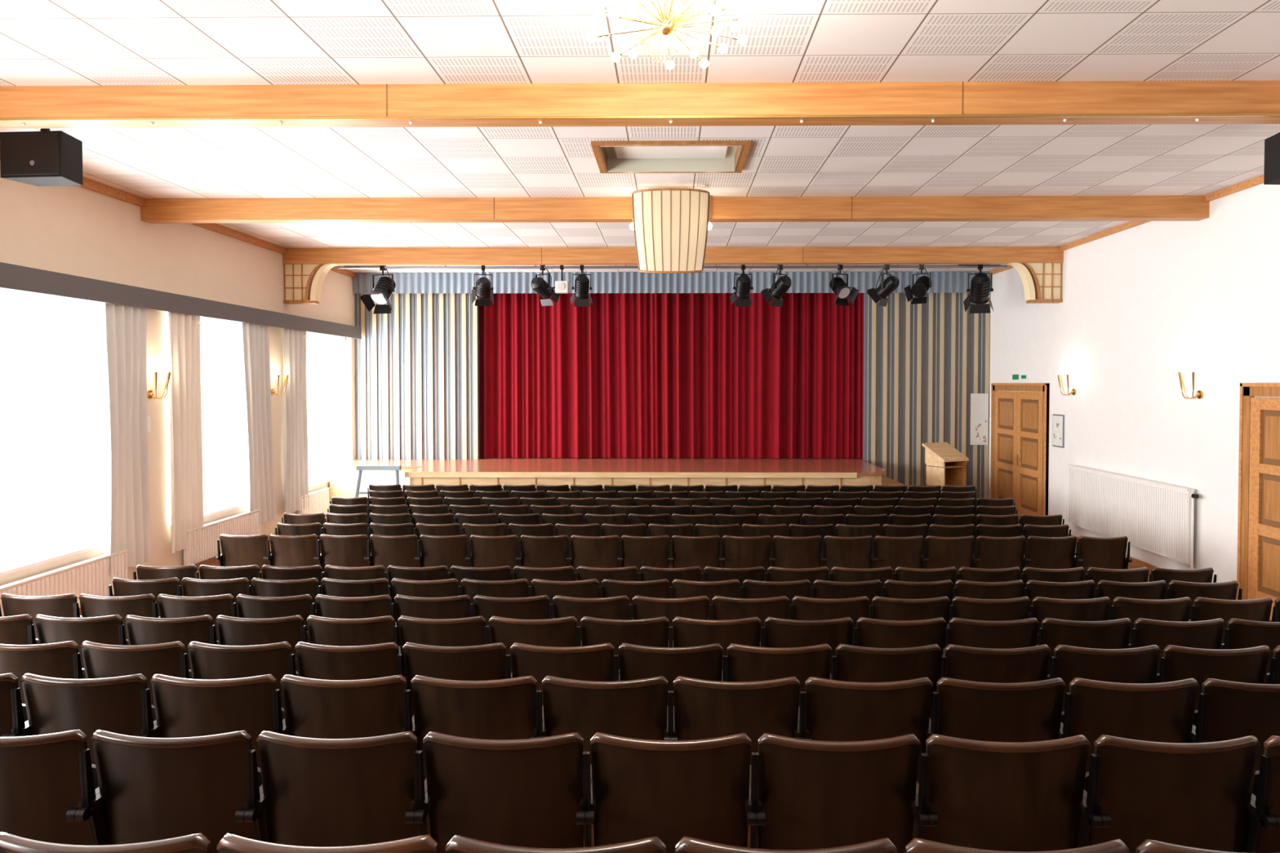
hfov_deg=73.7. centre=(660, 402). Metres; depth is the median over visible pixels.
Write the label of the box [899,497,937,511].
chair
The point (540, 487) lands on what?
chair
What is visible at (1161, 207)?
ceiling beam
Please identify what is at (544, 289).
spotlight
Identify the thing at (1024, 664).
chair
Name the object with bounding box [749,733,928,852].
chair
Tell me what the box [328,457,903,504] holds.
stage
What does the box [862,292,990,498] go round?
striped curtain
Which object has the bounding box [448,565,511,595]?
chair
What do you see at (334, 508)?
chair
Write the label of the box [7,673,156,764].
chair
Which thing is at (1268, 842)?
chair
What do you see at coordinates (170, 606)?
chair
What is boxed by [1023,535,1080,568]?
chair
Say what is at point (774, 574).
chair
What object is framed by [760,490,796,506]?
chair
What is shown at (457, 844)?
chair
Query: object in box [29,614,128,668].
chair
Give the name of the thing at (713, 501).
chair
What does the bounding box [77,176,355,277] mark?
trim
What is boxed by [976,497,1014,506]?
chair
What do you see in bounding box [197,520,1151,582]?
floor
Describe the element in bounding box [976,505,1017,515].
chair
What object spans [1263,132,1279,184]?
ceiling speaker
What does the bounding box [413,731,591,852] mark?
chair
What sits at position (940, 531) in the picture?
chair
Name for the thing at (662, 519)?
chair
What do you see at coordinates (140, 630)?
chair
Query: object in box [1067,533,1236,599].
baseboard
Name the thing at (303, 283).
bracket
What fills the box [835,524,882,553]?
chair
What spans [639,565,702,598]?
chair
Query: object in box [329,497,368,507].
chair
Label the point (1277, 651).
chair
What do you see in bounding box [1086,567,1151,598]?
chair
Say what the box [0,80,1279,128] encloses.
ceiling beam
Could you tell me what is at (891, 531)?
chair
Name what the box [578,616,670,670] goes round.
chair
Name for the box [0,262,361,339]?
rail
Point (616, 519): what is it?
chair
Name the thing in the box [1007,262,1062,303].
bracket
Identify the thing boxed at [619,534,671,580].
chair
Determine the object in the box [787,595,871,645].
chair
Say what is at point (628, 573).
chair
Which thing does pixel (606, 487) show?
chair
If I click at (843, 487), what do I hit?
chair
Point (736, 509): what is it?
chair
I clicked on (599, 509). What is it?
chair
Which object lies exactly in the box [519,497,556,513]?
chair
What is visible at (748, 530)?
chair
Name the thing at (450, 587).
chair
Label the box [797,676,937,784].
chair
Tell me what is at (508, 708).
chair
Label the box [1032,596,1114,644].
chair
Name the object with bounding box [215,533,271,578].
chair
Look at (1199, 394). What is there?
wall sconce
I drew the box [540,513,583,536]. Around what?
chair
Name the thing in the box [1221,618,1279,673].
chair
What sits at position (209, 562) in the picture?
baseboard
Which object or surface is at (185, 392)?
drape
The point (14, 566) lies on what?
window
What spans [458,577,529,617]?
chair
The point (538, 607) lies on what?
chair
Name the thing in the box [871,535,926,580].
chair
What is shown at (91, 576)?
radiator
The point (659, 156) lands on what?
ceiling hatch
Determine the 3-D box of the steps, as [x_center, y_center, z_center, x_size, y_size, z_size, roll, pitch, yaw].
[-4.720,1.679,14.821,0.800,0.840,1.040,0,1,1]
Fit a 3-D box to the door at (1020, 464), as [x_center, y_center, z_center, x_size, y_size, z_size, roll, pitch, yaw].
[6.331,0.871,15.182,0.109,2.440,2.370,0,1,1]
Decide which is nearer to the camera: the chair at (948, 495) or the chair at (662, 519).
the chair at (662, 519)
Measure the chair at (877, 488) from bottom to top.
0.846 m
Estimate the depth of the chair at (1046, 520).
10.35 m
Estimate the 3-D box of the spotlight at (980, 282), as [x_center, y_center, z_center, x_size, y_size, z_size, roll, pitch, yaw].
[5.442,-1.939,14.559,0.461,0.833,0.609,0,1,13]
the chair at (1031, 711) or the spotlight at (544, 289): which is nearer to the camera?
the chair at (1031, 711)
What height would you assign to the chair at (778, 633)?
0.846 m
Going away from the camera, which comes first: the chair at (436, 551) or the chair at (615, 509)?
the chair at (436, 551)
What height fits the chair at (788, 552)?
0.846 m
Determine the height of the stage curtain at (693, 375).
3.545 m
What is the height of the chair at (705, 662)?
0.846 m
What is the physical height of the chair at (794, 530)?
0.846 m
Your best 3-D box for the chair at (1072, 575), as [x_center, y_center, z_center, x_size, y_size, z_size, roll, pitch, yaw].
[3.268,1.783,7.203,0.528,0.846,0.360,0,1,1]
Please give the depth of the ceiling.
6.11 m
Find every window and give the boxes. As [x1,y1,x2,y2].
[0,287,107,576]
[167,311,247,526]
[303,331,346,487]
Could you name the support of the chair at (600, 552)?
on the floor
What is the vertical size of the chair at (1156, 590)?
0.846 m
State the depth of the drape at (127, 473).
9.59 m
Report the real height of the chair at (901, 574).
0.846 m
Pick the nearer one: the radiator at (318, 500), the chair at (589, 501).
the chair at (589, 501)
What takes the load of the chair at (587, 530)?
on the floor
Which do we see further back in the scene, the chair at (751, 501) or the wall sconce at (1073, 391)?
the wall sconce at (1073, 391)
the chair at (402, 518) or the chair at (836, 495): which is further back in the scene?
the chair at (836, 495)
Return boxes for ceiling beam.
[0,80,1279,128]
[140,195,1209,223]
[282,246,1063,265]
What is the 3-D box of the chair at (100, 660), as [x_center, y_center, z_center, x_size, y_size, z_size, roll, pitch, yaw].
[-2.598,1.594,4.319,0.528,0.846,0.360,0,1,1]
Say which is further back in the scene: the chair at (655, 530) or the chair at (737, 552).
the chair at (655, 530)
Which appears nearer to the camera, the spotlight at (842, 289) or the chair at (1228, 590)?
the chair at (1228, 590)
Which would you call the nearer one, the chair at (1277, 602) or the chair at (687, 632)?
the chair at (687, 632)
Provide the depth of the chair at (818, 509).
11.12 m
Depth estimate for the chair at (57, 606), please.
5.70 m
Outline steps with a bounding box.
[365,472,409,497]
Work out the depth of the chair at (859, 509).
11.11 m
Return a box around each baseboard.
[79,514,325,615]
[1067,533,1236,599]
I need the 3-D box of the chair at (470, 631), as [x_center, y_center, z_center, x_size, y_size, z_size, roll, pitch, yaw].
[-1.264,1.652,5.055,0.528,0.846,0.360,0,1,1]
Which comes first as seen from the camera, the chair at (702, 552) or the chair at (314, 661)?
the chair at (314, 661)
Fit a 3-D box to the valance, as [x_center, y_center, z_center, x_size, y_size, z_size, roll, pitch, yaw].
[0.203,-2.334,16.560,12.380,0.405,0.040,0,1,1]
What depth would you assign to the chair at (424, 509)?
11.18 m
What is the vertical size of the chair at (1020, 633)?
0.846 m
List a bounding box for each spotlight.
[360,265,395,314]
[471,265,493,306]
[531,265,559,306]
[569,265,592,306]
[729,264,753,306]
[760,264,791,306]
[829,264,859,306]
[866,264,899,306]
[903,264,931,304]
[963,264,993,313]
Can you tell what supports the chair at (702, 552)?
on the floor
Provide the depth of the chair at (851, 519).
10.37 m
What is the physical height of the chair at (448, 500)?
0.846 m
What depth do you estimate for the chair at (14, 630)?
4.95 m
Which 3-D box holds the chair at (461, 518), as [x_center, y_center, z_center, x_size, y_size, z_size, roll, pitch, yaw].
[-2.256,1.772,10.575,0.528,0.846,0.360,0,1,1]
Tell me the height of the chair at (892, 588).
0.846 m
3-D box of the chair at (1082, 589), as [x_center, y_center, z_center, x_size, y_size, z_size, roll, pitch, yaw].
[2.994,1.744,6.495,0.528,0.846,0.360,0,1,1]
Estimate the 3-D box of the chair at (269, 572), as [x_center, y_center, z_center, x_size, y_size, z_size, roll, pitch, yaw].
[-3.092,1.782,7.281,0.528,0.846,0.360,0,1,1]
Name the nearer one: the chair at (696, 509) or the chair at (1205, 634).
the chair at (1205, 634)
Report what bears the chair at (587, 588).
on the platform
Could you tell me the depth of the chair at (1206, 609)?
5.60 m
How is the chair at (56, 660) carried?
on the platform
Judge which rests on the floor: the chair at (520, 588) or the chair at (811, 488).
the chair at (811, 488)
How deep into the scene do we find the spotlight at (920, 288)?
14.45 m
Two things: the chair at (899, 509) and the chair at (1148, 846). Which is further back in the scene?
the chair at (899, 509)
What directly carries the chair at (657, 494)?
on the floor
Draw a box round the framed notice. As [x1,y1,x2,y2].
[1052,413,1064,448]
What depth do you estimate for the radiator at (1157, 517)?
11.15 m
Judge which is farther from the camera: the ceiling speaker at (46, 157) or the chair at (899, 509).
the chair at (899, 509)
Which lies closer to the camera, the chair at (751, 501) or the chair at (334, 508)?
the chair at (334, 508)
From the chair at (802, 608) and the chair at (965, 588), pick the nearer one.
the chair at (802, 608)
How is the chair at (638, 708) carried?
on the platform
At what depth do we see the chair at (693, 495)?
12.62 m
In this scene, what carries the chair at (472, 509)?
on the floor
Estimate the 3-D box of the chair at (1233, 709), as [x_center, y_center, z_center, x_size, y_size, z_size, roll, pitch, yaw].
[2.428,1.522,3.526,0.528,0.846,0.360,0,1,1]
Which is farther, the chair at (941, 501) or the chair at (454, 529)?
the chair at (941, 501)
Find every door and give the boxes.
[990,382,1049,520]
[1236,382,1279,619]
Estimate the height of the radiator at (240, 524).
0.575 m
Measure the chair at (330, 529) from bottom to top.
0.846 m
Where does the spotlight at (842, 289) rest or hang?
hanging from the bar
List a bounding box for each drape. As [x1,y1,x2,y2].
[103,302,151,575]
[168,311,203,553]
[240,321,275,525]
[282,328,308,513]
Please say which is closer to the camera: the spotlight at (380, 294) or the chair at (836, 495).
the chair at (836, 495)
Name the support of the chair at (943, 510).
on the floor
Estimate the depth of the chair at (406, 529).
9.70 m
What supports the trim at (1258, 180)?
attached to the wall at (1142, 303)
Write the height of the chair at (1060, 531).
0.846 m
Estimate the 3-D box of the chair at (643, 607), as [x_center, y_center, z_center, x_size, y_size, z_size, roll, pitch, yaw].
[0.070,1.700,5.790,0.528,0.846,0.360,0,1,1]
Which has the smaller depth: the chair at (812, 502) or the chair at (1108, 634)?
the chair at (1108, 634)
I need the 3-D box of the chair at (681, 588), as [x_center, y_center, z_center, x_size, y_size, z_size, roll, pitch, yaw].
[0.344,1.744,6.528,0.528,0.846,0.360,0,1,1]
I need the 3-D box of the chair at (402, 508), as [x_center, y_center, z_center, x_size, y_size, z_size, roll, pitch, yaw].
[-3.572,1.755,11.333,0.528,0.846,0.360,0,1,1]
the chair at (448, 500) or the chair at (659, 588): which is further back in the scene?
the chair at (448, 500)
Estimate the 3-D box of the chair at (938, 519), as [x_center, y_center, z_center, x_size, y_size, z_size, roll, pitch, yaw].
[3.573,1.774,10.504,0.528,0.846,0.360,0,1,1]
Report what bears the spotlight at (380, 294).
hanging from the bar
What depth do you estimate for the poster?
16.59 m
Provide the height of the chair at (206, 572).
0.846 m
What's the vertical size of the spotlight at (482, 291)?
0.687 m
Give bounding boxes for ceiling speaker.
[0,128,83,186]
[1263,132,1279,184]
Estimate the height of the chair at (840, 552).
0.846 m
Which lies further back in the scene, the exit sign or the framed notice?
the exit sign
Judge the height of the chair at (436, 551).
0.846 m
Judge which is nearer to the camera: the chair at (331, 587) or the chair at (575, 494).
the chair at (331, 587)
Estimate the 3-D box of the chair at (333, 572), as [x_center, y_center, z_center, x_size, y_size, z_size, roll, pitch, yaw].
[-2.562,1.782,7.274,0.528,0.846,0.360,0,1,1]
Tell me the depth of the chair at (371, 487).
13.42 m
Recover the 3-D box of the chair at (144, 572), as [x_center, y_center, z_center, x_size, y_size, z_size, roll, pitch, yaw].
[-4.152,1.781,7.294,0.528,0.846,0.360,0,1,1]
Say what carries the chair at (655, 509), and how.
on the floor
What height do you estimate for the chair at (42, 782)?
0.846 m
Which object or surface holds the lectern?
on the floor
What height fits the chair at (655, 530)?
0.846 m
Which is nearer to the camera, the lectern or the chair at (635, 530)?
the chair at (635, 530)
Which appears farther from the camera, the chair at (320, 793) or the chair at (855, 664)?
the chair at (855, 664)
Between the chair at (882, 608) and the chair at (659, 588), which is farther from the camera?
the chair at (659, 588)
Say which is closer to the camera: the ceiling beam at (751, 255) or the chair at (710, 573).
the chair at (710, 573)
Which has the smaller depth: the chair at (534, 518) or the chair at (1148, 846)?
the chair at (1148, 846)
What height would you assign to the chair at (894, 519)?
0.846 m
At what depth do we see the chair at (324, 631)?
4.92 m
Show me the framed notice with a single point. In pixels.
(1058, 420)
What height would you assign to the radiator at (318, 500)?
0.575 m
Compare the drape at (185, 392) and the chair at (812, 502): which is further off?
the chair at (812, 502)
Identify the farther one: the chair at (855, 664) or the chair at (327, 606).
the chair at (327, 606)
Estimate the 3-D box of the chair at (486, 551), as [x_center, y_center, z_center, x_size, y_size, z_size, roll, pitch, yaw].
[-1.745,1.806,9.085,0.528,0.846,0.360,0,1,1]
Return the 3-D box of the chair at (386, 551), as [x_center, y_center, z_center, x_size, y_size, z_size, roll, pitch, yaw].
[-2.805,1.806,9.098,0.528,0.846,0.360,0,1,1]
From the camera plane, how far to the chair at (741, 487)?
13.35 m
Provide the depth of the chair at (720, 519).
10.39 m
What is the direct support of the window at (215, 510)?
in the wall at (76, 230)
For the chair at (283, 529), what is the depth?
9.71 m
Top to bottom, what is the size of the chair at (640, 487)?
0.846 m
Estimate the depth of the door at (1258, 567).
8.93 m
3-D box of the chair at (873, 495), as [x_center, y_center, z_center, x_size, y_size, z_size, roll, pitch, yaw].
[3.335,1.723,12.733,0.528,0.846,0.360,0,1,1]
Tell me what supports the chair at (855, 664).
on the platform
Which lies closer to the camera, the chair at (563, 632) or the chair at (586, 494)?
the chair at (563, 632)
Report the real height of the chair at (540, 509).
0.846 m
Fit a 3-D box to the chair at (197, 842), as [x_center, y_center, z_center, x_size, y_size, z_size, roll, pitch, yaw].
[-1.300,1.419,2.099,0.528,0.846,0.360,0,1,1]
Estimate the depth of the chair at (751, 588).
6.38 m
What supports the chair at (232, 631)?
on the platform
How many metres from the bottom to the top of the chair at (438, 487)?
0.846 m
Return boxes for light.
[555,265,568,293]
[629,187,712,273]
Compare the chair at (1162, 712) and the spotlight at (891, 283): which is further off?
the spotlight at (891, 283)
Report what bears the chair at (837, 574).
on the platform
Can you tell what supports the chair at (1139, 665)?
on the platform
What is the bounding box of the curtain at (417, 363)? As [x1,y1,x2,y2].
[354,293,479,459]
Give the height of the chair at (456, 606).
0.846 m
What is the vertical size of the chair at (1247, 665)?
0.846 m
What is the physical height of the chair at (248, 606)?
0.846 m
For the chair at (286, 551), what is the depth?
8.99 m
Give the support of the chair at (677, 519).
on the floor
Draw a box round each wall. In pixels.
[0,169,355,586]
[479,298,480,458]
[988,183,1279,582]
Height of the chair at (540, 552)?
0.846 m
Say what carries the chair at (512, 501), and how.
on the floor
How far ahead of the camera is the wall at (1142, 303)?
10.72 m
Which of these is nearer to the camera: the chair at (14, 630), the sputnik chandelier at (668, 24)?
the sputnik chandelier at (668, 24)
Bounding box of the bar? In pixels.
[337,264,1007,268]
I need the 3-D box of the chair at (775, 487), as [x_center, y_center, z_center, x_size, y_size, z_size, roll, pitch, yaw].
[2.019,1.706,13.491,0.528,0.846,0.360,0,1,1]
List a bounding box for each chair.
[0,593,82,639]
[0,614,39,644]
[0,640,85,703]
[0,673,28,737]
[0,729,99,845]
[0,831,211,852]
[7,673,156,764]
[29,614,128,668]
[74,729,262,852]
[75,593,160,639]
[75,640,191,705]
[108,577,180,616]
[120,614,218,669]
[133,564,197,596]
[139,674,285,768]
[153,594,238,640]
[178,577,249,617]
[182,641,297,708]
[195,564,259,595]
[211,614,309,671]
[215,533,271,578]
[216,833,438,852]
[232,594,312,642]
[244,730,426,847]
[248,577,319,616]
[258,564,322,593]
[266,533,321,567]
[275,522,321,551]
[275,674,414,738]
[281,512,324,532]
[290,641,399,679]
[302,615,399,651]
[311,594,396,626]
[315,534,371,577]
[318,577,388,597]
[320,522,368,546]
[321,564,385,595]
[323,512,368,534]
[326,504,368,523]
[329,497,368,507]
[366,534,421,579]
[367,484,401,503]
[367,490,403,508]
[367,497,405,515]
[367,504,408,522]
[367,512,410,536]
[367,523,414,552]
[385,565,448,603]
[388,577,459,622]
[391,594,471,646]
[394,615,486,677]
[399,642,512,716]
[400,484,435,497]
[403,490,439,505]
[405,497,443,512]
[406,675,543,780]
[408,504,448,523]
[410,513,453,533]
[413,523,461,552]
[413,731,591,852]
[417,534,471,578]
[435,484,468,493]
[438,490,474,504]
[443,497,480,508]
[445,835,666,852]
[448,504,488,523]
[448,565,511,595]
[453,513,497,534]
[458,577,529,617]
[460,523,507,552]
[467,534,521,579]
[468,484,502,497]
[471,595,554,644]
[474,490,510,501]
[480,497,519,513]
[486,616,582,672]
[488,504,528,518]
[497,513,540,535]
[502,484,535,493]
[506,523,554,543]
[507,642,619,706]
[510,490,546,501]
[511,565,575,596]
[518,534,571,568]
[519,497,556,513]
[528,504,569,518]
[529,578,599,617]
[535,484,569,494]
[537,675,670,764]
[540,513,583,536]
[545,490,581,505]
[551,595,631,640]
[554,523,600,551]
[556,497,595,509]
[568,534,622,573]
[569,484,603,497]
[569,504,609,518]
[575,565,639,597]
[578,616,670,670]
[581,490,617,501]
[583,513,627,536]
[585,732,756,852]
[595,497,632,514]
[600,523,647,565]
[600,578,671,617]
[603,484,636,494]
[609,504,650,519]
[616,643,724,739]
[617,490,653,506]
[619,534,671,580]
[627,513,671,536]
[631,595,711,647]
[632,497,671,509]
[636,484,671,494]
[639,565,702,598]
[647,523,693,565]
[650,504,691,524]
[653,490,688,501]
[671,484,704,498]
[671,497,708,515]
[671,513,714,528]
[671,535,721,580]
[671,578,741,616]
[671,616,763,670]
[671,675,804,764]
[675,836,897,852]
[688,490,724,501]
[691,505,731,524]
[693,523,741,540]
[702,566,766,588]
[704,484,738,498]
[708,497,746,509]
[711,595,791,641]
[714,513,757,528]
[720,535,773,580]
[721,643,835,707]
[724,490,760,501]
[731,505,772,518]
[738,484,772,495]
[741,523,787,546]
[741,578,813,617]
[746,497,785,515]
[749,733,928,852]
[757,513,801,536]
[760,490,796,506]
[760,617,856,673]
[766,566,830,597]
[771,535,823,568]
[772,484,806,494]
[772,505,813,518]
[785,497,823,514]
[787,524,835,550]
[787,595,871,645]
[796,490,832,502]
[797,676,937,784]
[801,513,844,536]
[806,484,839,494]
[812,579,884,617]
[813,505,853,524]
[822,535,875,580]
[823,497,861,513]
[830,566,894,596]
[830,644,944,719]
[832,490,868,502]
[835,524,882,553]
[840,484,874,495]
[844,514,888,535]
[851,617,949,679]
[853,505,894,524]
[861,497,899,511]
[868,490,904,505]
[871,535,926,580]
[871,595,952,648]
[874,484,908,497]
[881,524,928,554]
[884,579,955,624]
[888,514,933,536]
[894,505,935,524]
[894,566,958,604]
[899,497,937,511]
[904,491,940,506]
[905,837,1130,852]
[908,484,942,497]
[915,733,1102,851]
[922,535,977,581]
[928,524,976,553]
[928,677,1071,742]
[932,514,976,537]
[935,505,976,525]
[937,497,976,511]
[937,644,1055,683]
[940,491,976,506]
[942,484,976,499]
[943,617,1042,653]
[946,595,1033,627]
[955,579,1026,599]
[958,566,1023,596]
[973,514,1020,531]
[973,535,1029,579]
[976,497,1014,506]
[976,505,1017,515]
[976,524,1025,547]
[1020,514,1064,536]
[1022,567,1087,595]
[1023,524,1071,553]
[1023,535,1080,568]
[1026,579,1098,618]
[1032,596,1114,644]
[1035,617,1136,675]
[1047,644,1165,711]
[1060,677,1209,773]
[1075,536,1132,581]
[1083,734,1277,852]
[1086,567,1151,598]
[1097,580,1170,620]
[1109,596,1195,644]
[1128,617,1230,673]
[1136,839,1241,852]
[1151,567,1217,599]
[1155,644,1276,710]
[1168,580,1242,620]
[1188,596,1276,643]
[1192,678,1279,771]
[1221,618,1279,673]
[1251,735,1279,852]
[1265,645,1279,684]
[1269,597,1279,622]
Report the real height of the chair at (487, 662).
0.846 m
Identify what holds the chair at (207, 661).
on the platform
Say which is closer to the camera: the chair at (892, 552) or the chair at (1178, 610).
the chair at (1178, 610)
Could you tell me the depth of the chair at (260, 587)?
6.42 m
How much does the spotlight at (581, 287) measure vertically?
0.713 m
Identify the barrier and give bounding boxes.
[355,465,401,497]
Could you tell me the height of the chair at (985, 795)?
0.846 m
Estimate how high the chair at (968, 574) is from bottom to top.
0.846 m
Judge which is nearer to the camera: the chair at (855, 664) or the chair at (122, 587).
the chair at (855, 664)
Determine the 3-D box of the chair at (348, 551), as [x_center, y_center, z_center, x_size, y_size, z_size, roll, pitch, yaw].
[-3.334,1.805,9.105,0.528,0.846,0.360,0,1,1]
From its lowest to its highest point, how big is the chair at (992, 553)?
0.846 m
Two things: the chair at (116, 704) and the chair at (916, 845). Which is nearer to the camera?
the chair at (916, 845)
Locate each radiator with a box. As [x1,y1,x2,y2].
[0,549,128,617]
[183,508,261,565]
[297,488,329,520]
[1067,465,1199,569]
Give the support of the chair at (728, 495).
on the floor
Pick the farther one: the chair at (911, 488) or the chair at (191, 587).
the chair at (911, 488)
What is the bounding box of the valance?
[352,271,991,293]
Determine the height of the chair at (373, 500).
0.846 m
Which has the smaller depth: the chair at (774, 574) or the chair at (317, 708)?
the chair at (317, 708)
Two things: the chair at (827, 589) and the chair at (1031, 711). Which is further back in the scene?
the chair at (827, 589)
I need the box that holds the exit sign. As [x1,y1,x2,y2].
[1012,373,1029,380]
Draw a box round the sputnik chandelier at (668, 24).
[586,0,748,69]
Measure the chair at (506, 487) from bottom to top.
0.846 m
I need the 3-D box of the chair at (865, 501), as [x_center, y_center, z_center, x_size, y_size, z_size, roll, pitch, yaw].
[3.061,1.740,11.994,0.528,0.846,0.360,0,1,1]
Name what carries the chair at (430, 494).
on the floor
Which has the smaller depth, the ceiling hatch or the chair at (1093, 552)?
the ceiling hatch
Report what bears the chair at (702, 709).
on the platform
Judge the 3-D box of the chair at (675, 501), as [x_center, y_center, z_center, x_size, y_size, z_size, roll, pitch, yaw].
[0.411,1.739,12.027,0.528,0.846,0.360,0,1,1]
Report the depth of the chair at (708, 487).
13.35 m
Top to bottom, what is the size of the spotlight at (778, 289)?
0.704 m
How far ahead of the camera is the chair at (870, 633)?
4.88 m
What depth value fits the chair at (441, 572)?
7.12 m
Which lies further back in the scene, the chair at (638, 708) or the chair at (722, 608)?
the chair at (722, 608)
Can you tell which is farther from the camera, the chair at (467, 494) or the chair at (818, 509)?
the chair at (467, 494)
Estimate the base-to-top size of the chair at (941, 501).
0.846 m
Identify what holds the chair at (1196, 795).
on the platform
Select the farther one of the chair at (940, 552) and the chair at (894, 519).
the chair at (894, 519)
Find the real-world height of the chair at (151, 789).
0.846 m
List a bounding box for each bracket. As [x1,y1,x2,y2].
[283,263,337,304]
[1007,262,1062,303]
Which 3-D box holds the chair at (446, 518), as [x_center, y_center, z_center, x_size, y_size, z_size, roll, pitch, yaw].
[-2.787,1.772,10.582,0.528,0.846,0.360,0,1,1]
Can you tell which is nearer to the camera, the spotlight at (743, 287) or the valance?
the spotlight at (743, 287)
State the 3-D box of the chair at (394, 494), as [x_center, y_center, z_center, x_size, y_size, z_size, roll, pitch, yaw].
[-4.084,1.721,12.823,0.528,0.846,0.360,0,1,1]
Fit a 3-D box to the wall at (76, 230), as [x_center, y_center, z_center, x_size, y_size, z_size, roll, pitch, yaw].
[-6.212,-0.029,7.228,0.200,4.600,20.300,0,1,1]
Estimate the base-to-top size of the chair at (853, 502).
0.846 m
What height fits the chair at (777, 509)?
0.846 m
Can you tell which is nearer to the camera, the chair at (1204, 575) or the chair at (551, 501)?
the chair at (1204, 575)
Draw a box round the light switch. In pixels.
[147,415,151,432]
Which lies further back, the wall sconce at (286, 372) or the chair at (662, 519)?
the wall sconce at (286, 372)
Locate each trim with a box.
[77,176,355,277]
[989,174,1263,275]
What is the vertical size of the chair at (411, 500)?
0.846 m
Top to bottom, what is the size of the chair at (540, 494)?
0.846 m
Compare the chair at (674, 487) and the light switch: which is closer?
the light switch
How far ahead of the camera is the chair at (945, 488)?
13.31 m
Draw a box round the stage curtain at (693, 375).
[480,293,863,458]
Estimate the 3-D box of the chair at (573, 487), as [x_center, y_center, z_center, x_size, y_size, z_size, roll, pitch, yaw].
[-1.160,1.705,13.530,0.528,0.846,0.360,0,1,1]
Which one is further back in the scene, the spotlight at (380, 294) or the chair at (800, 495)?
the spotlight at (380, 294)
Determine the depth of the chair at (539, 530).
9.68 m
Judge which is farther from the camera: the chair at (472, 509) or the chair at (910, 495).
the chair at (910, 495)
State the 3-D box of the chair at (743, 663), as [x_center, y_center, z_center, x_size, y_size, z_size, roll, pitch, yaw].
[0.582,1.595,4.281,0.528,0.846,0.360,0,1,1]
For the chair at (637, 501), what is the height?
0.846 m
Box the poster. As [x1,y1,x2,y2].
[970,393,988,444]
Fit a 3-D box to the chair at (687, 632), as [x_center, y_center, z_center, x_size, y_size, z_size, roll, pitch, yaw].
[0.326,1.653,5.035,0.528,0.846,0.360,0,1,1]
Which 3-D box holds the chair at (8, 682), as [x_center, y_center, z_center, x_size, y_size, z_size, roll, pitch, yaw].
[-2.872,1.520,3.591,0.528,0.846,0.360,0,1,1]
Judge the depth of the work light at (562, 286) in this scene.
14.50 m
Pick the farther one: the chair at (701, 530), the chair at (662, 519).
the chair at (662, 519)
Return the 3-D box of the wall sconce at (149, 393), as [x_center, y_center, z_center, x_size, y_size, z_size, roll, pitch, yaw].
[-5.936,-0.241,10.150,0.268,0.387,0.271,1,2,34]
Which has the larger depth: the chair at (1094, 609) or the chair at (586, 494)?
the chair at (586, 494)
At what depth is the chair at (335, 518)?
10.45 m
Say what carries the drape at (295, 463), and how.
hanging from the rail
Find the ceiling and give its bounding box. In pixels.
[0,0,1279,272]
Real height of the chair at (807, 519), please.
0.846 m
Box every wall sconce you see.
[146,366,171,399]
[271,370,288,395]
[1057,369,1075,395]
[1177,365,1203,399]
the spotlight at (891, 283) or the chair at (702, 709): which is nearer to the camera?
the chair at (702, 709)
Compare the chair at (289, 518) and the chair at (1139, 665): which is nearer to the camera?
the chair at (1139, 665)
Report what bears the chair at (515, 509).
on the floor
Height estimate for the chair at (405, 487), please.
0.846 m
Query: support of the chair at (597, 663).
on the platform
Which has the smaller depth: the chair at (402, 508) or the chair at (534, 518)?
the chair at (534, 518)
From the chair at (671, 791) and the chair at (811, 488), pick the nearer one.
the chair at (671, 791)
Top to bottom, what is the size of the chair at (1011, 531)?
0.846 m
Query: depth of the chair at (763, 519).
10.38 m
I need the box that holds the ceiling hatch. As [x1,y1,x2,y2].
[591,140,751,173]
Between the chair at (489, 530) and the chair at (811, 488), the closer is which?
the chair at (489, 530)
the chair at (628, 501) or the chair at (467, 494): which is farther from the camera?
the chair at (467, 494)
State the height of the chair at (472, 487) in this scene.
0.846 m
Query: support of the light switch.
attached to the wall at (76, 230)
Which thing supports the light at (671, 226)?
hanging from the ceiling
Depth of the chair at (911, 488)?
13.31 m
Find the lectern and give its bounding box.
[921,442,968,488]
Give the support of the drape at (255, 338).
hanging from the rail
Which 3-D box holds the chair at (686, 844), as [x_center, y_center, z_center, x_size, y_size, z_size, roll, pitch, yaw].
[0.290,1.420,2.079,0.528,0.846,0.360,0,1,1]
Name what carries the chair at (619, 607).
on the platform
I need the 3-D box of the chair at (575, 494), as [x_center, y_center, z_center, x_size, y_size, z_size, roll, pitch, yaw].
[-1.434,1.722,12.791,0.528,0.846,0.360,0,1,1]
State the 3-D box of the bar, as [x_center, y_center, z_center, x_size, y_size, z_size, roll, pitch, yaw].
[0.178,-2.395,14.548,11.400,0.200,0.100,0,1,1]
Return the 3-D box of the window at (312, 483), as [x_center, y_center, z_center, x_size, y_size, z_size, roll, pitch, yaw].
[-6.032,0.090,15.206,0.285,2.680,2.750,0,1,1]
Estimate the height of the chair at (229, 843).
0.846 m
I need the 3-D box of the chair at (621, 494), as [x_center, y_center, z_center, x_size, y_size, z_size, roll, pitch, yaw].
[-0.374,1.722,12.778,0.528,0.846,0.360,0,1,1]
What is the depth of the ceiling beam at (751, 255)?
13.56 m
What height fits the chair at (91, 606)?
0.846 m
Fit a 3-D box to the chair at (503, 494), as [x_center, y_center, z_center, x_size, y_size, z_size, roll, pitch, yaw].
[-2.494,1.721,12.804,0.528,0.846,0.360,0,1,1]

